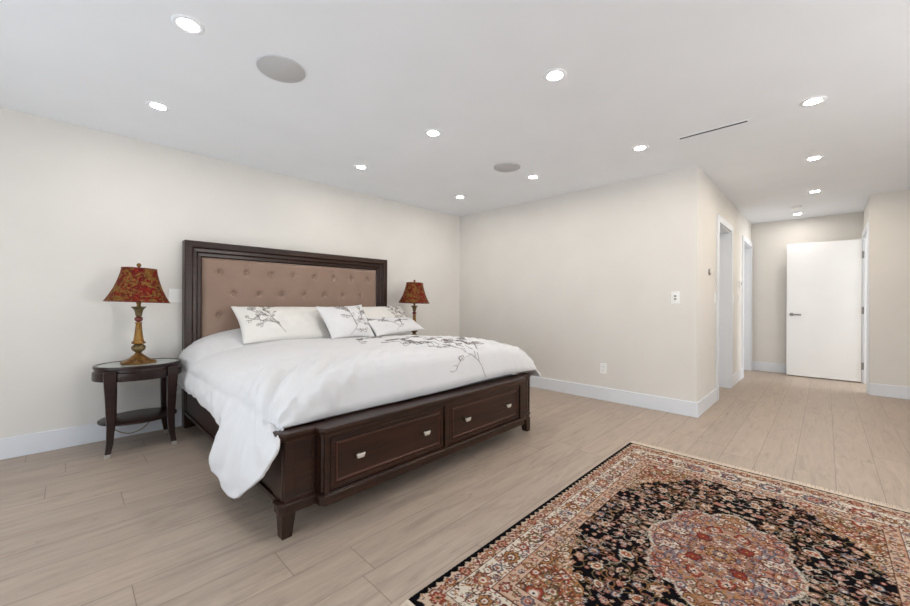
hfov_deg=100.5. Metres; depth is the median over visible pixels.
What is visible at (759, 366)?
baseboard
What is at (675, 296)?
light switch
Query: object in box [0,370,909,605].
floor
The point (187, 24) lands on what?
recessed light
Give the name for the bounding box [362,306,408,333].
pillow
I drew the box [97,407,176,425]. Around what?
shelf
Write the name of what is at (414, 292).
table lamp
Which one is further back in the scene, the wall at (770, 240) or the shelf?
the wall at (770, 240)
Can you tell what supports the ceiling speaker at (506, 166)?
attached to the ceiling
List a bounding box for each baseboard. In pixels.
[0,409,181,459]
[512,373,697,417]
[697,368,742,416]
[752,361,785,372]
[869,383,909,399]
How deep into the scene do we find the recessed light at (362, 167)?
3.75 m
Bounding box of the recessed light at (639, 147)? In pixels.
[631,145,648,150]
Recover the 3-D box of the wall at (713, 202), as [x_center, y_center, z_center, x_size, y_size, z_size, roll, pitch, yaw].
[3.656,-0.100,5.095,0.120,2.441,3.619,0,0,44]
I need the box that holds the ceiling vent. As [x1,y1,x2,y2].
[677,117,755,139]
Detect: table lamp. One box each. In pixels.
[103,263,169,433]
[398,280,429,334]
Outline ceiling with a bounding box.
[0,0,909,223]
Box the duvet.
[178,328,540,498]
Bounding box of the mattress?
[284,374,511,428]
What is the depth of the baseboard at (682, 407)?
4.16 m
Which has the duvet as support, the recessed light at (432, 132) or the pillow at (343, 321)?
the pillow at (343, 321)
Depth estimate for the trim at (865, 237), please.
5.26 m
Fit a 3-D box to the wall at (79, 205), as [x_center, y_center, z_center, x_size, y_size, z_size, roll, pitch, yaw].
[-2.026,-0.127,3.850,0.120,2.441,6.109,0,0,44]
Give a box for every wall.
[0,107,459,438]
[459,166,700,401]
[700,170,751,399]
[751,212,862,363]
[863,190,909,386]
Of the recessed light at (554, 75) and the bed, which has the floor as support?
the bed
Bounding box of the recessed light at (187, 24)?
[171,14,204,34]
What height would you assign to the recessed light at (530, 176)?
0.005 m
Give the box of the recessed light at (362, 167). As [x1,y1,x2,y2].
[354,165,367,169]
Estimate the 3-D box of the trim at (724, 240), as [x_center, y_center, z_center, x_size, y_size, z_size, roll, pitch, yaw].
[3.277,0.057,4.694,0.140,2.123,0.961,0,0,44]
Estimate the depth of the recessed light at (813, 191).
4.48 m
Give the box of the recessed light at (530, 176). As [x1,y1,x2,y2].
[527,175,538,178]
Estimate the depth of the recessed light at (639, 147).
3.26 m
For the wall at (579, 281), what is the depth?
4.35 m
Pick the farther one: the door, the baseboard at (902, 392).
the door
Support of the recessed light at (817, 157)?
in the ceiling
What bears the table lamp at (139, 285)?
on the nightstand
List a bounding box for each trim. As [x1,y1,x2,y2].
[716,214,732,400]
[741,235,752,377]
[861,221,869,393]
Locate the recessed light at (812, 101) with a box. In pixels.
[799,96,826,106]
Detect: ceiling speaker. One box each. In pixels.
[256,54,304,82]
[494,162,519,171]
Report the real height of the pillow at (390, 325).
0.188 m
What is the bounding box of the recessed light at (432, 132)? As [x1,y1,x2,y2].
[425,129,441,136]
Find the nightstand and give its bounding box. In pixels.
[91,358,181,459]
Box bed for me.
[182,240,530,539]
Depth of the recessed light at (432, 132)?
2.99 m
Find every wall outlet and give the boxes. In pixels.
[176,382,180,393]
[600,363,606,373]
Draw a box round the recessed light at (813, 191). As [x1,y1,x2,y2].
[807,190,822,192]
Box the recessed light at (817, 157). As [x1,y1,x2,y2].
[804,155,823,160]
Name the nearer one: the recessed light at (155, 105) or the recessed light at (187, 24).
the recessed light at (187, 24)
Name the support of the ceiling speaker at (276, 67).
attached to the ceiling
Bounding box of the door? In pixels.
[786,239,863,381]
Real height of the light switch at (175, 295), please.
0.117 m
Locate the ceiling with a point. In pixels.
(380, 74)
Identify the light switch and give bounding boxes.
[169,289,181,301]
[671,291,679,303]
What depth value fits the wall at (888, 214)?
4.52 m
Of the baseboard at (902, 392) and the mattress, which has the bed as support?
the mattress
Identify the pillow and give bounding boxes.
[230,306,330,343]
[315,305,374,338]
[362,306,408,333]
[366,317,423,335]
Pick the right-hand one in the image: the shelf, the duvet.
the duvet
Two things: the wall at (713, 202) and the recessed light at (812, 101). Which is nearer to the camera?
the recessed light at (812, 101)
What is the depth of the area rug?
1.69 m
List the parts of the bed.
rail, headboard frame, leg, upholstered panel, handle, drawer, moulding, cap moulding, footboard, drawer, leg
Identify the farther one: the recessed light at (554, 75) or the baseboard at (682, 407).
the baseboard at (682, 407)
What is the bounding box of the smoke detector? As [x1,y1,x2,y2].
[790,205,801,209]
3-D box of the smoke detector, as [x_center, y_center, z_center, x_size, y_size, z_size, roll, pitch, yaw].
[4.672,-1.298,5.186,0.116,0.034,0.116,0,0,44]
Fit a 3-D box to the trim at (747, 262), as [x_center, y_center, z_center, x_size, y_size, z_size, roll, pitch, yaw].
[4.566,0.063,6.011,0.140,2.123,0.986,0,0,44]
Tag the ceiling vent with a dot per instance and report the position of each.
(751, 119)
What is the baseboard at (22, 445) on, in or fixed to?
attached to the wall at (79, 205)
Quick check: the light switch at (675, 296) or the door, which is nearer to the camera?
the light switch at (675, 296)
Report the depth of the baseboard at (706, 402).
4.05 m
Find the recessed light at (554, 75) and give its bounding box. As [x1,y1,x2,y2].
[543,69,566,81]
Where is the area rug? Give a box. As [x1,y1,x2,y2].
[400,441,909,605]
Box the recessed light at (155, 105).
[146,101,169,110]
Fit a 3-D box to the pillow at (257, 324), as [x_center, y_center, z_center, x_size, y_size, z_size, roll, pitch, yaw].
[-1.621,0.198,3.660,0.335,0.325,0.895,0,0,44]
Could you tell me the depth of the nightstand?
2.81 m
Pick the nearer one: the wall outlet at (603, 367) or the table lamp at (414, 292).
the wall outlet at (603, 367)

